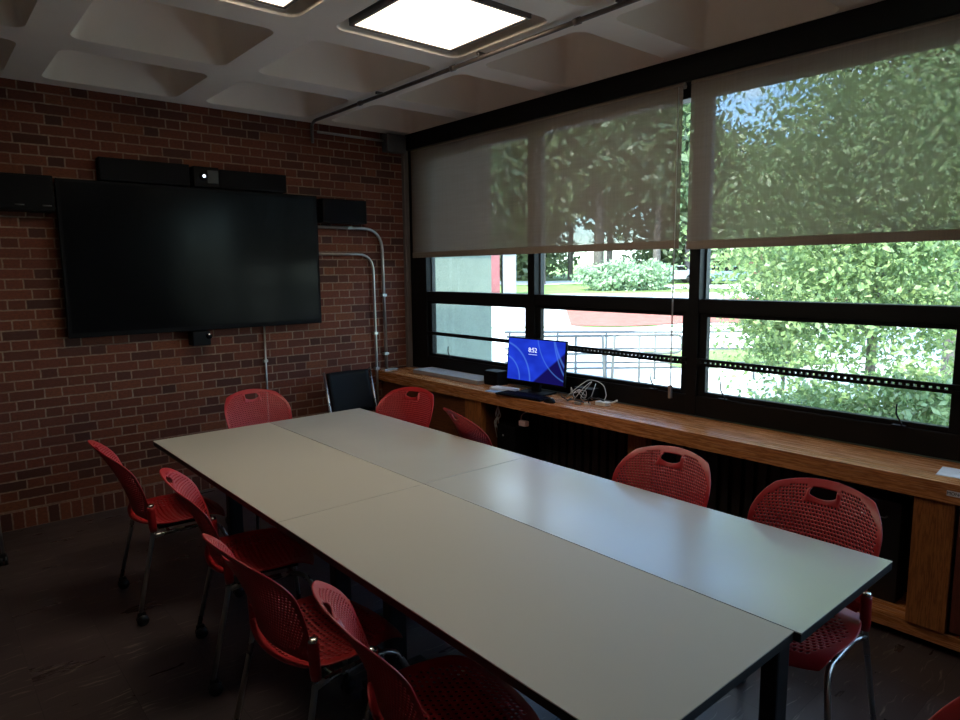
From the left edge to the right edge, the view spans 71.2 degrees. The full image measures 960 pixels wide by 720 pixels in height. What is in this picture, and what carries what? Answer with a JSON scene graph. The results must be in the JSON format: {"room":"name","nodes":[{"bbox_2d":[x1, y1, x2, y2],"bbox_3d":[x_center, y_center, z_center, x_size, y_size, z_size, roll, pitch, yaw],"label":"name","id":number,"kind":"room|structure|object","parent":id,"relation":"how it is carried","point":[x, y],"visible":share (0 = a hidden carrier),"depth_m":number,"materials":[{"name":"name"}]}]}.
{"room":"conference room","nodes":[
{"label":"conference room","id":0,"kind":"room"},
{"bbox_2d":[0,77,405,532],"bbox_3d":[-3.125,-0.551,4.508,6.145,3.400,0.200,-7,10,-40],"label":"wall","id":1,"kind":"structure","parent":0,"point":[59,393],"depth_m":4.96,"materials":[{"name":"brick"}]},
{"bbox_2d":[0,172,54,212],"bbox_3d":[-2.993,-1.075,4.303,0.420,0.230,0.172,-7,10,-40],"label":"wall speaker","id":2,"kind":"object","parent":1,"relation":"attached to","point":[19,192],"visible":1,"depth_m":4.29,"materials":[{"name":"black plastic"}]},
{"bbox_2d":[96,156,189,186],"bbox_3d":[-2.412,-1.349,4.821,0.600,0.155,0.094,-7,10,-40],"label":"bar","id":3,"kind":"object","parent":1,"relation":"attached to","point":[109,169],"visible":1,"depth_m":4.77,"materials":[{"name":"black plastic"}]},
{"bbox_2d":[54,178,321,338],"bbox_3d":[-2.117,-0.767,5.141,1.890,1.070,0.106,-7,10,-40],"label":"television","id":4,"kind":"object","parent":1,"relation":"attached to","point":[136,258],"visible":1,"depth_m":4.99,"materials":[{"name":"black glass"}]},
{"bbox_2d":[188,330,211,345],"bbox_3d":[-2.155,-0.170,5.165,0.142,0.110,0.131,-7,10,-40],"label":"webcam","id":5,"kind":"object","parent":4,"relation":"attached to","point":[202,337],"visible":1,"depth_m":5.12,"materials":[{"name":"black plastic"}]},
{"bbox_2d":[189,166,219,188],"bbox_3d":[-2.086,-1.381,5.077,0.190,0.150,0.127,-7,10,-40],"label":"video camera","id":6,"kind":"object","parent":4,"relation":"on","point":[200,177],"visible":0.92,"depth_m":5.03,"materials":[{"name":"black plastic"}]},
{"bbox_2d":[217,169,286,193],"bbox_3d":[-1.812,-1.416,5.331,0.540,0.140,0.094,-7,10,-40],"label":"bar","id":7,"kind":"object","parent":1,"relation":"attached to","point":[228,179],"visible":0.87,"depth_m":5.29,"materials":[{"name":"black plastic"}]},
{"bbox_2d":[263,326,268,421],"bbox_3d":[-1.784,0.246,5.614,0.035,1.100,0.026,-7,10,-40],"label":"conduit","id":8,"kind":"object","parent":1,"relation":"attached to","point":[265,360],"visible":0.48,"depth_m":5.57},
{"bbox_2d":[317,198,366,224],"bbox_3d":[-1.207,-1.286,5.821,0.425,0.200,0.166,-7,10,-40],"label":"wall speaker","id":9,"kind":"object","parent":1,"relation":"attached to","point":[329,211],"visible":0.91,"depth_m":5.74,"materials":[{"name":"black plastic"}]},
{"bbox_2d":[319,253,379,412],"bbox_3d":[-1.186,-0.167,6.064,0.602,1.586,0.041,-7,10,-40],"label":"conduit","id":10,"kind":"object","parent":1,"relation":"attached to","point":[375,332],"visible":0.95,"depth_m":6.20,"materials":[{"name":"silver metal"}]},
{"bbox_2d":[317,131,383,141],"bbox_3d":[-1.128,-1.961,5.882,0.650,0.020,0.020,-7,10,-40],"label":"conduit","id":11,"kind":"object","parent":1,"relation":"attached to","point":[320,132],"visible":1,"depth_m":5.86,"materials":[{"name":"grey metal"}]},
{"bbox_2d":[318,225,397,370],"bbox_3d":[-1.108,-0.535,6.065,0.790,1.322,0.072,-7,10,-40],"label":"conduit","id":12,"kind":"object","parent":1,"relation":"attached to","point":[386,353],"visible":0.98,"depth_m":6.22,"materials":[{"name":"silver metal"}]},
{"bbox_2d":[382,133,405,153],"bbox_3d":[-0.787,-1.982,6.144,0.200,0.155,0.105,-7,10,-40],"label":"junction box","id":13,"kind":"object","parent":1,"relation":"attached to","point":[392,143],"visible":1,"depth_m":6.10,"materials":[{"name":"grey metal"}]},
{"bbox_2d":[0,0,883,134],"bbox_3d":[-0.712,-1.667,1.078,7.395,0.530,8.300,-7,10,-40],"label":"ceiling","id":14,"kind":"structure","parent":0,"point":[304,61],"depth_m":3.96,"materials":[{"name":"paint"}]},
{"bbox_2d":[251,0,297,8],"bbox_3d":[-0.985,-1.784,2.771,0.670,0.290,0.670,-7,10,-40],"label":"ceiling light","id":15,"kind":"object","parent":14,"relation":"hanging from","point":[283,4],"visible":1,"depth_m":3.18,"materials":[{"name":"white plastic"}]},
{"bbox_2d":[260,0,291,5],"bbox_3d":[-0.984,-1.647,2.789,0.634,0.004,0.630,-7,10,-40],"label":"diffuser","id":16,"kind":"object","parent":15,"relation":"attached to","point":[269,2],"depth_m":3.18,"materials":[{"name":"white plastic"}]},
{"bbox_2d":[349,0,531,51],"bbox_3d":[-0.211,-1.880,3.427,0.670,0.290,0.670,-7,10,-40],"label":"ceiling light","id":17,"kind":"object","parent":14,"relation":"hanging from","point":[448,25],"visible":0.96,"depth_m":3.43,"materials":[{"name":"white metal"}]},
{"bbox_2d":[310,0,640,142],"bbox_3d":[1.015,-1.557,2.768,0.103,0.170,7.582,-7,10,-40],"label":"conduit","id":18,"kind":"object","parent":14,"relation":"attached to","point":[576,21],"visible":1,"depth_m":3.85,"materials":[{"name":"grey metal"}]},
{"bbox_2d":[0,488,959,719],"bbox_3d":[-0.371,1.542,1.838,6.500,0.100,8.000,-7,10,-40],"label":"floor","id":19,"kind":"structure","parent":0,"point":[73,646],"depth_m":3.04,"materials":[{"name":"grey carpet"}]},
{"bbox_2d":[0,525,8,565],"bbox_3d":[-3.208,0.795,3.649,0.974,0.960,0.060,-7,10,-40],"label":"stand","id":20,"kind":"object","parent":19,"relation":"on","point":[3,555],"visible":1,"depth_m":3.99,"materials":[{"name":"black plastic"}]},
{"bbox_2d":[87,440,244,625],"bbox_3d":[-1.677,0.823,3.557,0.634,0.897,0.534,-6,10,-37],"label":"chair","id":21,"kind":"object","parent":19,"relation":"on","point":[139,509],"visible":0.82,"depth_m":3.42,"materials":[{"name":"red plastic"}]},
{"bbox_2d":[159,468,313,696],"bbox_3d":[-1.053,0.891,3.002,0.634,0.897,0.534,-5,9,-28],"label":"chair","id":22,"kind":"object","parent":19,"relation":"on","point":[278,552],"visible":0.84,"depth_m":2.98,"materials":[{"name":"red plastic"}]},
{"bbox_2d":[224,389,291,534],"bbox_3d":[-1.431,0.681,4.608,0.534,0.897,0.634,-7,10,-42],"label":"chair","id":23,"kind":"object","parent":19,"relation":"on","point":[242,393],"visible":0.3,"depth_m":4.74,"materials":[{"name":"red plastic"}]},
{"bbox_2d":[153,423,422,616],"bbox_3d":[-1.099,0.893,3.600,0.715,0.735,1.748,-7,10,-40],"label":"conference table","id":24,"kind":"object","parent":19,"relation":"on","point":[276,473],"visible":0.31,"depth_m":3.35,"materials":[{"name":"grey laminate"}]},
{"bbox_2d":[202,533,416,719],"bbox_3d":[-0.593,0.976,2.330,0.634,0.897,0.534,-7,10,-42],"label":"chair","id":25,"kind":"object","parent":19,"relation":"on","point":[295,637],"visible":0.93,"depth_m":2.18,"materials":[{"name":"red plastic"}]},
{"bbox_2d":[322,367,376,412],"bbox_3d":[-0.984,0.543,5.718,0.472,0.869,0.596,-7,10,-40],"label":"chair","id":26,"kind":"object","parent":19,"relation":"on","point":[350,389],"visible":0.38,"depth_m":5.86,"materials":[{"name":"black plastic"}]},
{"bbox_2d":[269,408,527,483],"bbox_3d":[-0.567,0.827,4.055,0.682,0.735,1.741,-7,10,-40],"label":"conference table","id":27,"kind":"object","parent":19,"relation":"on","point":[421,454],"visible":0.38,"depth_m":3.84,"materials":[{"name":"grey laminate"}]},
{"bbox_2d":[375,387,433,427],"bbox_3d":[-0.613,0.675,4.585,0.534,0.897,0.634,4,9,29],"label":"chair","id":28,"kind":"object","parent":19,"relation":"on","point":[428,406],"visible":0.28,"depth_m":4.75,"materials":[{"name":"red plastic"}]},
{"bbox_2d":[311,580,539,719],"bbox_3d":[-0.132,1.028,1.904,0.634,0.897,0.534,-5,9,-28],"label":"chair","id":29,"kind":"object","parent":19,"relation":"on","point":[458,694],"visible":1,"depth_m":1.95,"materials":[{"name":"red plastic"}]},
{"bbox_2d":[383,381,510,446],"bbox_3d":[-0.320,0.590,5.928,0.360,0.705,1.440,-7,10,-40],"label":"base cabinet","id":30,"kind":"object","parent":19,"relation":"on","point":[481,414],"visible":0.16,"depth_m":5.49,"materials":[{"name":"brown wood"}]},
{"bbox_2d":[443,408,491,445],"bbox_3d":[0.098,0.717,4.215,0.634,0.897,0.534,-4,8,-26],"label":"chair","id":31,"kind":"object","parent":19,"relation":"on","point":[467,429],"visible":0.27,"depth_m":3.96,"materials":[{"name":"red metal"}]},
{"bbox_2d":[278,484,793,719],"bbox_3d":[0.030,1.056,2.292,0.715,0.735,1.717,-7,10,-40],"label":"conference table","id":32,"kind":"object","parent":19,"relation":"on","point":[582,633],"visible":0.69,"depth_m":1.97,"materials":[{"name":"grey laminate"}]},
{"bbox_2d":[425,457,892,719],"bbox_3d":[0.567,0.991,2.739,0.682,0.735,1.741,-7,10,-40],"label":"conference table","id":33,"kind":"object","parent":19,"relation":"on","point":[797,583],"visible":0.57,"depth_m":2.40,"materials":[{"name":"grey laminate"}]},
{"bbox_2d":[612,445,710,507],"bbox_3d":[0.697,0.880,2.950,0.534,0.897,0.634,7,10,43],"label":"chair","id":34,"kind":"object","parent":19,"relation":"on","point":[663,449],"visible":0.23,"depth_m":3.08,"materials":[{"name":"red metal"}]},
{"bbox_2d":[741,478,881,719],"bbox_3d":[1.128,0.942,2.450,0.634,0.897,0.534,-8,10,-43],"label":"chair","id":35,"kind":"object","parent":19,"relation":"on","point":[825,646],"visible":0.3,"depth_m":2.44,"materials":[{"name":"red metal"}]},
{"bbox_2d":[858,592,959,651],"bbox_3d":[1.354,1.101,4.053,0.365,0.064,6.580,-7,10,-40],"label":"base rail","id":36,"kind":"object","parent":19,"relation":"on","point":[892,615],"visible":0.02,"depth_m":3.10,"materials":[{"name":"brown wood"}]},
{"bbox_2d":[497,420,533,457],"bbox_3d":[0.277,0.706,5.184,0.213,0.440,0.200,-7,10,-40],"label":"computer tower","id":37,"kind":"object","parent":36,"relation":"on","point":[512,437],"visible":0.59,"depth_m":5.10,"materials":[{"name":"black plastic"}]},
{"bbox_2d":[627,434,651,488],"bbox_3d":[1.021,0.737,4.304,0.060,0.595,0.140,-7,10,-40],"label":"support post","id":38,"kind":"object","parent":36,"relation":"on","point":[634,442],"visible":0.06,"depth_m":4.26,"materials":[{"name":"brown wood"}]},
{"bbox_2d":[511,409,913,591],"bbox_3d":[1.216,0.729,4.353,0.100,0.585,2.920,-7,10,-40],"label":"radiator grille","id":39,"kind":"object","parent":36,"relation":"on","point":[736,483],"visible":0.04,"depth_m":4.27,"materials":[{"name":"black metal"}]},
{"bbox_2d":[797,476,910,602],"bbox_3d":[1.869,0.897,3.398,0.149,0.500,0.480,-7,10,-40],"label":"radiator panel","id":40,"kind":"object","parent":36,"relation":"on","point":[894,510],"visible":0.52,"depth_m":3.23,"materials":[{"name":"black metal"}]},
{"bbox_2d":[905,496,959,635],"bbox_3d":[2.744,0.978,2.368,0.360,0.595,2.055,-7,10,-40],"label":"base cabinet","id":41,"kind":"object","parent":36,"relation":"on","point":[933,587],"visible":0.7,"depth_m":2.95,"materials":[{"name":"brown wood"}]},
{"bbox_2d":[929,696,959,719],"bbox_3d":[0.882,1.126,1.089,0.634,0.897,0.534,-7,10,-40],"label":"chair","id":42,"kind":"object","parent":19,"relation":"on","point":[951,711],"visible":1,"depth_m":1.34,"materials":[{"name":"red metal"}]},
{"bbox_2d":[405,0,959,150],"bbox_3d":[1.893,-1.887,3.430,0.310,0.570,8.100,-7,10,-40],"label":"trim","id":43,"kind":"structure","parent":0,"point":[884,16],"depth_m":3.85,"materials":[{"name":"black metal"}]},
{"bbox_2d":[413,366,959,462],"bbox_3d":[1.936,0.807,3.802,0.230,0.790,8.100,-7,10,-40],"label":"wall","id":44,"kind":"structure","parent":0,"point":[413,366],"depth_m":3.85,"materials":[{"name":"black metal"}]},
{"bbox_2d":[401,151,412,366],"bbox_3d":[-0.752,-0.626,6.514,0.055,2.970,0.247,-7,10,-40],"label":"trim","id":45,"kind":"structure","parent":44,"relation":"attached to","point":[404,157],"depth_m":6.38,"materials":[{"name":"metal"}]},
{"bbox_2d":[408,151,539,386],"bbox_3d":[-0.164,-0.888,5.897,0.126,2.040,1.894,-7,10,-40],"label":"window","id":46,"kind":"structure","parent":44,"relation":"in","point":[425,297],"depth_m":6.13,"materials":[{"name":"black metal"}]},
{"bbox_2d":[535,82,705,414],"bbox_3d":[0.915,-0.732,4.647,0.126,2.040,1.422,-7,10,-40],"label":"window","id":47,"kind":"structure","parent":44,"relation":"in","point":[683,400],"depth_m":4.44,"materials":[{"name":"black metal"}]},
{"bbox_2d":[411,82,686,397],"bbox_3d":[0.308,-0.839,5.193,0.050,1.920,2.838,-7,10,-40],"label":"roller shade","id":48,"kind":"object","parent":47,"relation":"attached to","point":[605,176],"visible":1,"depth_m":4.79,"materials":[{"name":"fabric"}]},
{"bbox_2d":[378,367,959,505],"bbox_3d":[1.736,0.494,3.483,0.385,0.090,7.838,-7,10,-40],"label":"window ledge","id":49,"kind":"object","parent":44,"relation":"attached to","point":[908,474],"visible":0.97,"depth_m":3.69,"materials":[{"name":"brown wood"}]},
{"bbox_2d":[413,367,483,384],"bbox_3d":[-0.233,0.132,5.867,0.220,0.038,0.920,-7,10,-40],"label":"vent cover","id":50,"kind":"object","parent":49,"relation":"on","point":[465,377],"visible":0.94,"depth_m":5.80,"materials":[{"name":"grey metal"}]},
{"bbox_2d":[485,389,499,392],"bbox_3d":[0.127,0.239,5.156,0.150,0.004,0.100,5,9,35],"label":"leaflet","id":51,"kind":"object","parent":49,"relation":"on","point":[490,390],"visible":0.64,"depth_m":5.16,"materials":[{"name":"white paper"}]},
{"bbox_2d":[484,369,507,385],"bbox_3d":[0.127,0.142,5.472,0.124,0.115,0.165,-7,10,-40],"label":"speaker","id":52,"kind":"object","parent":49,"relation":"on","point":[494,377],"visible":0.91,"depth_m":5.42},
{"bbox_2d":[484,371,495,384],"bbox_3d":[0.082,0.147,5.434,0.005,0.095,0.145,-7,10,-40],"label":"grille","id":53,"kind":"object","parent":52,"relation":"attached to","point":[489,376],"depth_m":5.43,"materials":[{"name":"black plastic"}]},
{"bbox_2d":[494,406,500,436],"bbox_3d":[0.133,0.478,5.198,0.048,0.252,0.059,-3,8,-17],"label":"cable bundle","id":54,"kind":"object","parent":49,"relation":"hanging from","point":[497,417],"visible":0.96,"depth_m":5.19,"materials":[{"name":"grey plastic"}]},
{"bbox_2d":[490,385,518,390],"bbox_3d":[0.189,0.222,5.188,0.220,0.018,0.090,5,10,38],"label":"paper stack","id":55,"kind":"object","parent":49,"relation":"on","point":[501,388],"visible":0.89,"depth_m":5.17,"materials":[{"name":"white paper"}]},
{"bbox_2d":[495,390,547,401],"bbox_3d":[0.314,0.261,4.922,0.130,0.021,0.440,-8,11,-44],"label":"keyboard","id":56,"kind":"object","parent":49,"relation":"on","point":[539,398],"visible":0.99,"depth_m":4.88,"materials":[{"name":"black plastic"}]},
{"bbox_2d":[519,412,528,426],"bbox_3d":[0.338,0.423,4.982,0.081,0.123,0.132,3,9,28],"label":"power adapter","id":57,"kind":"object","parent":49,"relation":"hanging from","point":[524,423],"visible":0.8,"depth_m":4.94,"materials":[{"name":"white plastic"}]},
{"bbox_2d":[506,336,567,395],"bbox_3d":[0.421,0.046,5.036,0.180,0.413,0.584,-8,10,-43],"label":"computer monitor","id":58,"kind":"object","parent":49,"relation":"on","point":[537,362],"visible":1,"depth_m":5.01,"materials":[{"name":"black plastic"}]},
{"bbox_2d":[544,397,555,402],"bbox_3d":[0.489,0.278,4.710,0.064,0.038,0.100,-7,10,-40],"label":"mouse","id":59,"kind":"object","parent":49,"relation":"on","point":[549,399],"visible":1,"depth_m":4.69,"materials":[{"name":"black plastic"}]},
{"bbox_2d":[561,395,588,402],"bbox_3d":[0.651,0.278,4.664,0.062,0.031,0.285,-7,10,-40],"label":"power cable","id":60,"kind":"object","parent":49,"relation":"on","point":[561,395],"visible":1,"depth_m":4.63,"materials":[{"name":"grey plastic"}]},
{"bbox_2d":[571,387,586,397],"bbox_3d":[0.679,0.233,4.707,0.050,0.067,0.150,-7,10,-40],"label":"cable","id":61,"kind":"object","parent":49,"relation":"on","point":[578,391],"visible":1,"depth_m":4.68,"materials":[{"name":"plastic"}]},
{"bbox_2d":[574,381,595,399],"bbox_3d":[0.739,0.220,4.703,0.106,0.135,0.139,-7,10,-40],"label":"cable","id":62,"kind":"object","parent":49,"relation":"on","point":[591,381],"visible":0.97,"depth_m":4.69,"materials":[{"name":"white plastic"}]},
{"bbox_2d":[573,385,598,400],"bbox_3d":[0.763,0.239,4.809,0.090,0.085,0.170,-7,10,-40],"label":"case","id":63,"kind":"object","parent":49,"relation":"on","point":[589,390],"visible":0.74,"depth_m":4.76,"materials":[{"name":"black plastic"}]},
{"bbox_2d":[566,380,606,399],"bbox_3d":[0.764,0.210,4.711,0.317,0.131,0.116,6,10,41],"label":"cable","id":64,"kind":"object","parent":49,"relation":"on","point":[587,380],"visible":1,"depth_m":4.75,"materials":[{"name":"white plastic"}]},
{"bbox_2d":[583,394,603,400],"bbox_3d":[0.770,0.265,4.644,0.059,0.044,0.198,-6,10,-37],"label":"power cable","id":65,"kind":"object","parent":49,"relation":"on","point":[591,397],"visible":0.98,"depth_m":4.63,"materials":[{"name":"black plastic"}]},
{"bbox_2d":[595,400,617,406],"bbox_3d":[0.862,0.288,4.563,0.065,0.050,0.150,-7,10,-40],"label":"adapter","id":66,"kind":"object","parent":49,"relation":"on","point":[600,403],"visible":1,"depth_m":4.55,"materials":[{"name":"plastic"}]},
{"bbox_2d":[936,467,959,478],"bbox_3d":[2.172,0.512,2.961,0.240,0.004,0.160,7,10,43],"label":"pamphlet","id":67,"kind":"object","parent":49,"relation":"on","point":[944,471],"visible":1,"depth_m":3.01,"materials":[{"name":"white paper"}]},
{"bbox_2d":[947,490,959,497],"bbox_3d":[2.024,0.573,2.854,0.003,0.024,0.062,-7,10,-40],"label":"sticker","id":68,"kind":"object","parent":49,"relation":"attached to","point":[949,493],"visible":1,"depth_m":2.86,"materials":[{"name":"white paper"}]},
{"bbox_2d":[686,14,959,248],"bbox_3d":[1.766,-0.629,3.502,0.050,1.920,1.538,-7,10,-40],"label":"roller shade","id":69,"kind":"object","parent":44,"relation":"attached to","point":[857,141],"visible":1,"depth_m":3.38,"materials":[{"name":"fabric"}]},
{"bbox_2d":[696,249,959,461],"bbox_3d":[1.852,-0.597,3.560,0.126,2.040,1.460,-7,10,-40],"label":"window","id":70,"kind":"structure","parent":44,"relation":"in","point":[927,439],"depth_m":3.57,"materials":[{"name":"black metal"}]},
{"label":"outside","id":71,"kind":"structure","parent":0,"visible":0},
{"bbox_2d":[642,350,837,366],"bbox_3d":[6.115,-0.089,16.138,5.015,0.001,4.535,-7,10,-40],"label":"grass verge","id":72,"kind":"structure","parent":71,"point":[719,355],"depth_m":16.40,"materials":[{"name":"green plant"}]},
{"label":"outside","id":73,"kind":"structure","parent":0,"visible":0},
{"bbox_2d":[492,263,948,328],"bbox_3d":[9.930,-9.131,70.975,195.183,3.445,194.828,-7,10,-40],"label":"lawn","id":74,"kind":"structure","parent":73,"point":[556,288],"depth_m":47.68,"materials":[{"name":"green plant"}]},
{"bbox_2d":[435,255,491,360],"bbox_3d":[-1.134,-0.146,8.763,1.630,2.430,2.050,-7,10,-40],"label":"wall","id":75,"kind":"structure","parent":74,"relation":"on","point":[459,273],"depth_m":8.15,"materials":[{"name":"green paint"}]},
{"bbox_2d":[491,255,499,292],"bbox_3d":[0.641,-5.340,42.135,1.140,3.150,3.300,-1,8,0],"label":"building","id":76,"kind":"structure","parent":74,"relation":"on","point":[495,259],"depth_m":40.64,"materials":[{"name":"paint"}]},
{"bbox_2d":[501,254,515,292],"bbox_3d":[1.783,-5.352,42.136,0.840,3.150,3.300,-1,8,0],"label":"building","id":77,"kind":"structure","parent":74,"relation":"on","point":[508,262],"depth_m":40.66,"materials":[{"name":"white paint"}]},
{"bbox_2d":[500,252,585,279],"bbox_3d":[3.705,-11.354,67.672,14.223,10.732,15.057,-6,9,-34],"label":"hedge","id":78,"kind":"object","parent":74,"relation":"on","point":[521,259],"visible":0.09,"depth_m":65.20,"materials":[{"name":"green plant"}]},
{"bbox_2d":[544,253,545,283],"bbox_3d":[4.737,-15.567,54.977,11.906,18.836,11.440,-1,8,-4],"label":"shade tree","id":79,"kind":"object","parent":74,"relation":"on","point":[544,253],"visible":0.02,"depth_m":55.62,"materials":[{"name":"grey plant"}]},
{"bbox_2d":[567,252,572,279],"bbox_3d":[8.560,-18.021,63.711,13.922,20.775,14.505,-7,10,-40],"label":"shade tree","id":80,"kind":"object","parent":74,"relation":"on","point":[570,254],"visible":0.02,"depth_m":64.38,"materials":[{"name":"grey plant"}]},
{"bbox_2d":[593,251,603,265],"bbox_3d":[9.826,-15.740,54.219,11.102,19.323,10.845,-7,10,-40],"label":"shade tree","id":81,"kind":"object","parent":74,"relation":"on","point":[598,256],"visible":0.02,"depth_m":54.58,"materials":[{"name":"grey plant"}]},
{"bbox_2d":[570,259,627,290],"bbox_3d":[8.625,-5.689,47.420,3.861,2.916,3.698,-7,10,-40],"label":"bush","id":82,"kind":"object","parent":74,"relation":"on","point":[587,275],"visible":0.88,"depth_m":46.76,"materials":[{"name":"green plant"}]},
{"bbox_2d":[606,251,612,264],"bbox_3d":[12.890,-16.384,58.427,13.180,19.131,13.194,3,8,25],"label":"shade tree","id":83,"kind":"object","parent":74,"relation":"on","point":[609,253],"visible":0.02,"depth_m":59.49,"materials":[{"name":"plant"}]},
{"bbox_2d":[593,257,655,290],"bbox_3d":[10.350,-5.883,47.609,4.855,2.833,4.690,0,8,4],"label":"bush","id":84,"kind":"object","parent":74,"relation":"on","point":[632,282],"visible":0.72,"depth_m":46.60,"materials":[{"name":"green plant"}]},
{"bbox_2d":[627,258,680,289],"bbox_3d":[12.292,-5.926,47.776,4.284,2.690,3.726,-7,10,-40],"label":"bush","id":85,"kind":"object","parent":74,"relation":"on","point":[661,270],"visible":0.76,"depth_m":46.87,"materials":[{"name":"green plant"}]},
{"bbox_2d":[653,103,690,262],"bbox_3d":[13.536,-16.133,52.368,11.090,20.625,9.882,-2,8,-9],"label":"shade tree","id":86,"kind":"object","parent":74,"relation":"on","point":[686,107],"visible":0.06,"depth_m":50.29,"materials":[{"name":"green plant"}]},
{"bbox_2d":[667,265,688,281],"bbox_3d":[16.241,-7.302,56.848,4.400,1.450,1.800,0,8,2],"label":"parked car","id":87,"kind":"object","parent":74,"relation":"on","point":[684,272],"visible":0.36,"depth_m":55.96,"materials":[{"name":"white paint"}]},
{"bbox_2d":[614,239,748,265],"bbox_3d":[20.410,-11.734,67.359,13.866,10.804,14.794,2,8,20],"label":"hedge","id":88,"kind":"object","parent":74,"relation":"on","point":[680,257],"visible":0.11,"depth_m":63.63,"materials":[{"name":"green plant"}]},
{"bbox_2d":[661,113,733,281],"bbox_3d":[17.837,-15.008,56.309,12.784,17.017,11.855,-2,8,-11],"label":"shade tree","id":89,"kind":"object","parent":74,"relation":"on","point":[683,210],"visible":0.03,"depth_m":55.98,"materials":[{"name":"green plant"}]},
{"bbox_2d":[680,225,773,271],"bbox_3d":[22.814,-14.334,58.217,12.115,14.996,12.153,-4,9,-27],"label":"shade tree","id":90,"kind":"object","parent":74,"relation":"on","point":[680,225],"visible":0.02,"depth_m":57.96,"materials":[{"name":"green plant"}]},
{"bbox_2d":[710,266,751,282],"bbox_3d":[19.407,-6.835,53.801,4.400,1.450,1.800,0,8,2],"label":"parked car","id":91,"kind":"object","parent":74,"relation":"on","point":[727,271],"visible":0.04,"depth_m":52.93,"materials":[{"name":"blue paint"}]},
{"bbox_2d":[724,276,824,389],"bbox_3d":[4.039,-0.065,9.060,1.156,2.126,1.359,-7,10,-40],"label":"leafy shrub","id":92,"kind":"object","parent":74,"relation":"on","point":[750,350],"visible":0.21,"depth_m":9.01,"materials":[{"name":"green plant"}]},
{"bbox_2d":[652,131,959,416],"bbox_3d":[4.881,-1.540,8.351,5.504,5.905,5.533,-3,8,-17],"label":"maple tree","id":93,"kind":"object","parent":74,"relation":"on","point":[838,265],"visible":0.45,"depth_m":7.61,"materials":[{"name":"green plant"}]},
{"bbox_2d":[727,337,954,425],"bbox_3d":[3.880,0.606,6.722,2.915,1.762,2.790,5,10,37],"label":"leafy shrub","id":94,"kind":"object","parent":74,"relation":"on","point":[928,407],"visible":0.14,"depth_m":6.39,"materials":[{"name":"green plant"}]},
{"bbox_2d":[889,246,958,374],"bbox_3d":[9.059,-5.511,11.851,8.250,12.086,8.419,-7,10,-40],"label":"maple tree","id":95,"kind":"object","parent":74,"relation":"on","point":[947,340],"visible":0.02,"depth_m":12.60,"materials":[{"name":"green plant"}]},
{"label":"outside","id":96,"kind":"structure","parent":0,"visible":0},
{"bbox_2d":[566,298,836,325],"bbox_3d":[11.722,-2.409,31.570,15.252,0.403,14.471,0,8,6],"label":"mulch bed","id":97,"kind":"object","parent":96,"point":[585,318],"visible":0.16,"depth_m":27.39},
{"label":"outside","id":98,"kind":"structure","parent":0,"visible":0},
{"bbox_2d":[492,292,942,408],"bbox_3d":[3.006,-1.317,23.664,30.781,0.568,40.676,-1,8,0],"label":"walkway","id":99,"kind":"structure","parent":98,"point":[501,316],"depth_m":18.45,"materials":[{"name":"concrete"}]},
{"bbox_2d":[506,334,681,381],"bbox_3d":[2.117,0.016,12.354,3.261,0.974,0.048,-1,8,-1],"label":"pipe railing","id":100,"kind":"object","parent":99,"relation":"on","point":[639,336],"visible":0.7,"depth_m":12.32,"materials":[{"name":"grey metal"}]},
{"bbox_2d":[601,335,615,377],"bbox_3d":[2.248,0.062,11.739,0.480,1.002,0.473,-7,10,-40],"label":"bollard","id":101,"kind":"object","parent":99,"relation":"on","point":[602,336],"visible":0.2,"depth_m":11.70,"materials":[{"name":"metal"}]},
{"bbox_2d":[504,330,796,379],"bbox_3d":[3.284,-0.087,13.033,5.611,0.974,0.048,0,8,4],"label":"pipe railing","id":102,"kind":"object","parent":99,"relation":"on","point":[674,331],"visible":0.25,"depth_m":13.03,"materials":[{"name":"grey metal"}]},
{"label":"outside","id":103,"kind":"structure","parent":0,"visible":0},
{"bbox_2d":[500,281,584,284],"bbox_3d":[-9.036,-6.612,58.588,41.977,0.215,7.166,-1,8,0],"label":"walkway","id":104,"kind":"structure","parent":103,"point":[517,282],"depth_m":58.34,"materials":[{"name":"concrete"}]},
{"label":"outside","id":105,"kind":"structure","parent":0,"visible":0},
{"bbox_2d":[664,283,938,288],"bbox_3d":[26.953,-5.606,50.192,25.986,0.186,6.192,-1,8,0],"label":"walkway","id":106,"kind":"structure","parent":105,"point":[669,286],"depth_m":50.15,"materials":[{"name":"concrete"}]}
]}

